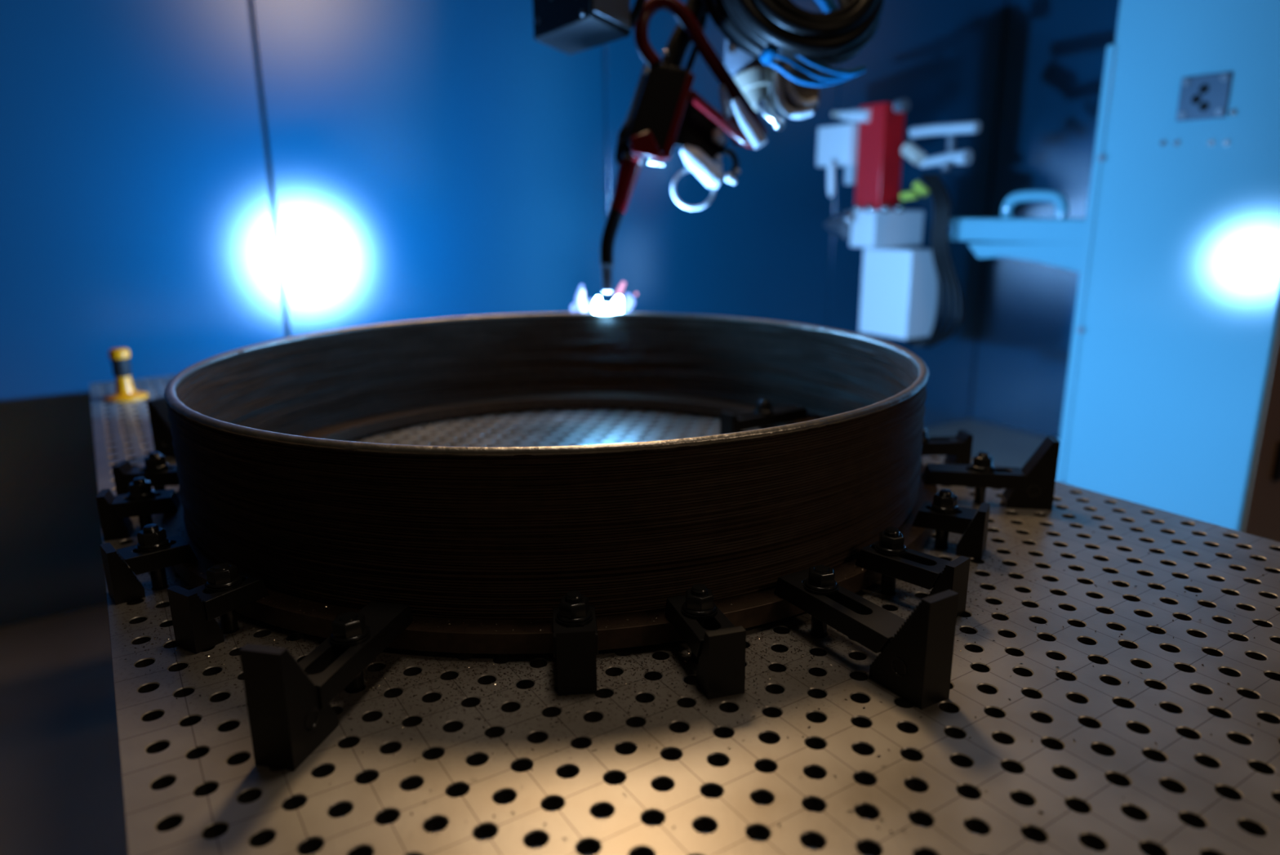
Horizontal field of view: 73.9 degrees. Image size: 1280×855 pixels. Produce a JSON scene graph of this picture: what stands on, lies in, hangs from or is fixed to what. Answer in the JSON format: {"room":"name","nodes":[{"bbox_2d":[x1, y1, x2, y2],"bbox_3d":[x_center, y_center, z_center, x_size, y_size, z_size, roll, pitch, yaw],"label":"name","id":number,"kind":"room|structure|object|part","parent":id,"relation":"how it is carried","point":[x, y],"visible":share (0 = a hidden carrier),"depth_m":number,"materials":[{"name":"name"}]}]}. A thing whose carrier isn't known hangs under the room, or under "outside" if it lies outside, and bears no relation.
{"room":"workspace","nodes":[
{"label":"workspace","id":0,"kind":"room"},
{"bbox_2d":[0,0,1006,626],"bbox_3d":[-0.790,-1.199,2.802,6.400,3.270,0.100,-10,17,-31],"label":"wall","id":1,"kind":"structure","parent":0,"point":[184,184],"depth_m":2.73,"materials":[{"name":"blue paint"}]},
{"bbox_3d":[-1.654,-1.041,2.220,1.193,3.270,0.020,-10,17,-32],"label":"panel","id":2,"kind":"part","parent":1,"relation":"part of","materials":[{"name":"blue paint"}]},
{"bbox_3d":[-0.640,-1.212,2.849,1.193,3.270,0.020,-10,17,-32],"label":"panel","id":3,"kind":"part","parent":1,"relation":"part of","materials":[{"name":"blue paint"}]},
{"bbox_3d":[0.373,-1.383,3.479,1.193,3.270,0.020,-10,17,-32],"label":"panel","id":4,"kind":"part","parent":1,"relation":"part of","materials":[{"name":"blue paint"}]},
{"bbox_3d":[1.358,-1.550,4.092,1.128,3.270,0.020,-10,17,-32],"label":"panel","id":5,"kind":"part","parent":1,"relation":"part of","materials":[{"name":"blue paint"}]},
{"bbox_2d":[0,417,1094,854],"bbox_3d":[0.658,0.978,1.063,6.300,0.100,5.300,-10,17,-31],"label":"floor","id":6,"kind":"structure","parent":0,"point":[61,793],"depth_m":1.99,"materials":[{"name":"grey paint"}]},
{"bbox_2d":[89,374,1279,854],"bbox_3d":[-0.169,0.429,1.479,1.200,0.770,2.400,-10,17,-31],"label":"table","id":7,"kind":"object","parent":6,"relation":"on","point":[192,784],"visible":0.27,"depth_m":0.67,"materials":[{"name":"metal"}]},
{"bbox_2d":[103,347,148,401],"bbox_3d":[-1.138,-0.119,1.870,0.086,0.110,0.086,-10,17,-31],"label":"tool","id":8,"kind":"object","parent":7,"relation":"on","point":[119,357],"visible":1,"depth_m":1.86,"materials":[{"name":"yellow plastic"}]},
{"bbox_3d":[-1.138,-0.096,1.876,0.038,0.037,0.038,-10,17,-32],"label":"stem","id":9,"kind":"part","parent":8,"relation":"part of","materials":[{"name":"orange plastic"}]},
{"bbox_2d":[96,476,181,541],"bbox_3d":[-0.637,0.114,1.089,0.086,0.102,0.038,-6,15,-21],"label":"clamp","id":10,"kind":"object","parent":7,"relation":"on","point":[143,501],"visible":0.98,"depth_m":1.07,"materials":[{"name":"black metal"}]},
{"bbox_2d":[126,490,156,500],"bbox_3d":[-0.635,0.086,1.083,0.033,0.003,0.033,-6,15,-21],"label":"washer","id":11,"kind":"object","parent":10,"relation":"in","point":[133,495],"depth_m":1.07,"materials":[{"name":"black metal"}]},
{"bbox_2d":[111,451,178,494],"bbox_3d":[-0.679,0.084,1.206,0.104,0.102,0.038,-3,15,-8],"label":"clamp","id":12,"kind":"object","parent":7,"relation":"on","point":[156,469],"visible":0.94,"depth_m":1.19,"materials":[{"name":"black metal"}]},
{"bbox_2d":[142,464,169,472],"bbox_3d":[-0.682,0.057,1.198,0.033,0.003,0.033,-3,15,-8],"label":"washer","id":13,"kind":"object","parent":12,"relation":"in","point":[147,468],"depth_m":1.19,"materials":[{"name":"black metal"}]},
{"bbox_2d":[99,523,197,604],"bbox_3d":[-0.530,0.155,0.924,0.082,0.102,0.038,-13,19,-40],"label":"clamp","id":14,"kind":"object","parent":7,"relation":"on","point":[153,552],"visible":0.98,"depth_m":0.91,"materials":[{"name":"black metal"}]},
{"bbox_2d":[135,539,170,552],"bbox_3d":[-0.527,0.128,0.920,0.033,0.003,0.033,-13,19,-40],"label":"washer","id":15,"kind":"object","parent":14,"relation":"in","point":[143,545],"depth_m":0.91,"materials":[{"name":"black metal"}]},
{"bbox_2d":[146,396,175,457],"bbox_3d":[-0.718,0.017,1.420,0.200,0.125,0.038,3,15,13],"label":"clamp","id":16,"kind":"object","parent":7,"relation":"on","point":[157,408],"visible":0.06,"depth_m":1.42,"materials":[{"name":"black metal"}]},
{"bbox_2d":[167,562,269,653],"bbox_3d":[-0.406,0.182,0.827,0.038,0.098,0.079,8,17,31],"label":"clamp","id":17,"kind":"object","parent":7,"relation":"on","point":[194,611],"visible":0.99,"depth_m":0.80,"materials":[{"name":"black metal"}]},
{"bbox_2d":[204,576,242,592],"bbox_3d":[-0.403,0.151,0.824,0.033,0.003,0.033,8,17,31],"label":"washer","id":18,"kind":"object","parent":17,"relation":"in","point":[214,584],"depth_m":0.81,"materials":[{"name":"black metal"}]},
{"bbox_2d":[239,600,413,770],"bbox_3d":[-0.250,0.197,0.707,0.038,0.125,0.185,3,15,13],"label":"clamp","id":19,"kind":"object","parent":7,"relation":"on","point":[291,713],"visible":0.95,"depth_m":0.64,"materials":[{"name":"black metal"}]},
{"bbox_2d":[329,626,370,647],"bbox_3d":[-0.246,0.177,0.721,0.033,0.003,0.033,3,15,12],"label":"washer","id":20,"kind":"object","parent":19,"relation":"in","point":[352,637],"depth_m":0.71,"materials":[{"name":"black metal"}]},
{"bbox_2d":[161,311,937,653],"bbox_3d":[-0.115,-0.015,1.268,1.070,0.194,1.070,11,18,37],"label":"ring","id":21,"kind":"object","parent":7,"relation":"on","point":[273,487],"visible":0.99,"depth_m":0.84,"materials":[{"name":"black metal"}]},
{"bbox_2d":[552,590,598,695],"bbox_3d":[-0.057,0.196,0.751,0.038,0.102,0.075,-2,15,-6],"label":"clamp","id":22,"kind":"object","parent":7,"relation":"on","point":[575,629],"visible":0.97,"depth_m":0.72,"materials":[{"name":"black metal"}]},
{"bbox_2d":[555,611,593,626],"bbox_3d":[-0.058,0.167,0.751,0.033,0.003,0.033,-2,15,-6],"label":"washer","id":23,"kind":"object","parent":22,"relation":"in","point":[563,619],"depth_m":0.74,"materials":[{"name":"black metal"}]},
{"bbox_2d":[664,583,746,699],"bbox_3d":[0.057,0.193,0.759,0.038,0.102,0.105,-5,15,-17],"label":"clamp","id":24,"kind":"object","parent":7,"relation":"attached to","point":[717,646],"visible":0.99,"depth_m":0.72,"materials":[{"name":"black metal"}]},
{"bbox_2d":[680,604,717,619],"bbox_3d":[0.053,0.163,0.762,0.033,0.003,0.033,-5,15,-17],"label":"washer","id":25,"kind":"object","parent":24,"relation":"in","point":[688,611],"depth_m":0.75,"materials":[{"name":"black metal"}]},
{"bbox_2d":[720,398,808,434],"bbox_3d":[0.221,-0.001,1.507,0.177,0.102,0.038,-10,17,-33],"label":"clamp","id":26,"kind":"object","parent":7,"relation":"on","point":[764,415],"visible":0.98,"depth_m":1.48,"materials":[{"name":"black metal"}]},
{"bbox_2d":[754,409,773,414],"bbox_3d":[0.218,-0.028,1.498,0.033,0.003,0.033,-10,17,-33],"label":"washer","id":27,"kind":"object","parent":26,"relation":"in","point":[756,411],"depth_m":1.49,"materials":[{"name":"black metal"}]},
{"bbox_2d":[773,564,958,709],"bbox_3d":[0.196,0.177,0.772,0.038,0.125,0.187,-9,17,-29],"label":"clamp","id":28,"kind":"object","parent":7,"relation":"on","point":[914,661],"visible":0.98,"depth_m":0.72,"materials":[{"name":"black metal"}]},
{"bbox_2d":[803,581,839,595],"bbox_3d":[0.172,0.151,0.807,0.033,0.003,0.033,-9,17,-29],"label":"washer","id":29,"kind":"object","parent":28,"relation":"in","point":[810,588],"depth_m":0.80,"materials":[{"name":"black metal"}]},
{"bbox_2d":[854,526,970,616],"bbox_3d":[0.280,0.159,0.883,0.038,0.102,0.108,-14,20,-42],"label":"clamp","id":30,"kind":"object","parent":7,"relation":"attached to","point":[888,556],"visible":0.94,"depth_m":0.87,"materials":[{"name":"black metal"}]},
{"bbox_2d":[874,544,906,556],"bbox_3d":[0.263,0.128,0.893,0.033,0.003,0.033,-14,20,-42],"label":"washer","id":31,"kind":"object","parent":30,"relation":"in","point":[880,550],"depth_m":0.88,"materials":[{"name":"black metal"}]},
{"bbox_2d":[921,426,973,464],"bbox_3d":[0.456,0.044,1.322,0.105,0.102,0.038,-1,15,-3],"label":"clamp","id":32,"kind":"object","parent":7,"relation":"on","point":[957,449],"visible":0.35,"depth_m":1.30,"materials":[{"name":"black metal"}]},
{"bbox_2d":[911,488,990,559],"bbox_3d":[0.370,0.124,1.015,0.080,0.102,0.038,8,17,29],"label":"clamp","id":33,"kind":"object","parent":7,"relation":"on","point":[944,515],"visible":0.98,"depth_m":1.00,"materials":[{"name":"black metal"}]},
{"bbox_2d":[929,503,959,514],"bbox_3d":[0.362,0.096,1.012,0.033,0.003,0.033,8,17,29],"label":"washer","id":34,"kind":"object","parent":33,"relation":"in","point":[935,508],"depth_m":1.00,"materials":[{"name":"black metal"}]},
{"bbox_2d":[921,435,1060,510],"bbox_3d":[0.476,0.072,1.167,0.166,0.125,0.038,2,15,11],"label":"clamp","id":35,"kind":"object","parent":7,"relation":"on","point":[1032,486],"visible":0.98,"depth_m":1.15,"materials":[{"name":"black metal"}]},
{"bbox_2d":[969,465,995,472],"bbox_3d":[0.469,0.056,1.165,0.033,0.003,0.033,2,15,11],"label":"washer","id":36,"kind":"object","parent":35,"relation":"in","point":[973,468],"depth_m":1.15,"materials":[{"name":"black metal"}]},
{"bbox_2d":[948,0,1279,542],"bbox_3d":[1.404,-0.730,2.413,0.451,2.520,1.024,-10,17,-31],"label":"cabinet","id":37,"kind":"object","parent":6,"relation":"on","point":[1171,404],"depth_m":2.16,"materials":[{"name":"grey"}]},
{"bbox_2d":[816,97,981,347],"bbox_3d":[0.943,-0.716,2.986,0.326,0.817,0.728,-10,17,-31],"label":"machine","id":38,"kind":"object","parent":37,"relation":"attached to","point":[901,295],"visible":1,"depth_m":2.97,"materials":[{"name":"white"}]},
{"bbox_3d":[0.745,-0.745,3.040,0.038,0.040,0.039,-10,17,-32],"label":"drive knob","id":39,"kind":"part","parent":38,"relation":"part of","materials":[{"name":"silver metal"}]},
{"bbox_3d":[0.848,-0.955,3.012,0.105,0.354,0.119,-10,17,-32],"label":"motor","id":40,"kind":"part","parent":38,"relation":"part of","materials":[{"name":"red metal"}]},
{"bbox_3d":[0.991,-0.971,2.773,0.036,0.040,0.255,-10,17,-32],"label":"arm","id":41,"kind":"part","parent":38,"relation":"part of","materials":[{"name":"grey plastic"}]},
{"bbox_3d":[0.997,-0.881,2.788,0.048,0.049,0.185,-10,17,-32],"label":"arm","id":42,"kind":"part","parent":38,"relation":"part of","materials":[{"name":"grey plastic"}]},
{"bbox_3d":[1.182,-0.668,2.547,0.034,0.085,0.215,-10,17,-32],"label":"lifting handle","id":43,"kind":"part","parent":37,"relation":"part of","materials":[{"name":"metal"}]},
{"bbox_3d":[1.360,-0.797,2.051,0.008,0.102,0.112,-10,17,-32],"label":"inspection plate","id":44,"kind":"part","parent":37,"relation":"part of","materials":[{"name":"blue"}]},
{"bbox_3d":[1.679,-0.625,2.019,0.425,2.510,0.008,-10,17,-32],"label":"panel","id":45,"kind":"part","parent":37,"relation":"part of","materials":[{"name":"brown paint"}]},
{"bbox_2d":[600,0,707,293],"bbox_3d":[0.035,-0.595,1.739,0.283,0.620,0.146,-10,17,-31],"label":"torch","id":46,"kind":"object","parent":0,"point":[653,129],"visible":0.89,"depth_m":1.70,"materials":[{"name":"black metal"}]},
{"bbox_3d":[0.077,-0.640,1.737,0.070,0.183,0.152,0,15,4],"label":"plate","id":47,"kind":"part","parent":46,"relation":"part of","materials":[{"name":"red"}]},
{"bbox_2d":[634,0,768,209],"bbox_3d":[0.126,-0.654,1.713,0.276,0.419,0.080,4,15,19],"label":"frame","id":48,"kind":"object","parent":46,"relation":"attached to","point":[703,138],"visible":0.98,"depth_m":1.69,"materials":[{"name":"red"}]},
{"bbox_2d":[532,0,645,54],"bbox_3d":[-0.102,-0.906,1.626,0.201,0.300,0.372,-10,17,-31],"label":"sensor box","id":49,"kind":"object","parent":48,"relation":"attached to","point":[570,27],"visible":1,"depth_m":1.60,"materials":[{"name":"black plastic"}]},
{"bbox_3d":[0.124,-0.610,1.741,0.108,0.134,0.042,1,15,8],"label":"mount plate","id":50,"kind":"part","parent":48,"relation":"part of","materials":[{"name":"black plastic"}]},
{"bbox_3d":[0.170,-0.617,1.699,0.155,0.114,0.026,2,15,9],"label":"rail","id":51,"kind":"part","parent":48,"relation":"part of","materials":[{"name":"red metal"}]},
{"bbox_3d":[0.209,-0.604,1.725,0.077,0.068,0.026,0,14,1],"label":"corner plate","id":52,"kind":"part","parent":48,"relation":"part of","materials":[{"name":"white metal"}]},
{"bbox_3d":[0.214,-0.596,1.669,0.074,0.097,0.028,5,16,21],"label":"pale rod","id":53,"kind":"part","parent":48,"relation":"part of","materials":[{"name":"silver metal"}]},
{"bbox_2d":[724,38,819,130],"bbox_3d":[0.216,-1.219,1.928,0.256,1.083,0.678,-7,16,-22],"label":"robot wrist","id":54,"kind":"object","parent":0,"point":[762,85],"visible":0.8,"depth_m":1.78,"materials":[{"name":"beige metal"}]},
{"bbox_3d":[0.279,-0.716,1.800,0.018,0.135,0.051,2,15,9],"label":"tie rod","id":55,"kind":"part","parent":54,"relation":"part of","materials":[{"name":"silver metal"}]},
{"bbox_2d":[700,0,884,86],"bbox_3d":[0.287,-0.814,1.621,0.357,0.325,0.217,0,14,1],"label":"cable bundle","id":56,"kind":"object","parent":54,"relation":"hanging from","point":[766,30],"visible":1,"depth_m":1.57,"materials":[{"name":"black"}]},
{"bbox_2d":[968,0,1119,439],"bbox_3d":[3.293,-1.101,2.288,0.100,3.270,5.300,-10,17,-31],"label":"wall","id":57,"kind":"structure","parent":0,"point":[1053,55],"depth_m":4.28,"materials":[{"name":"blue paint"}]}
]}

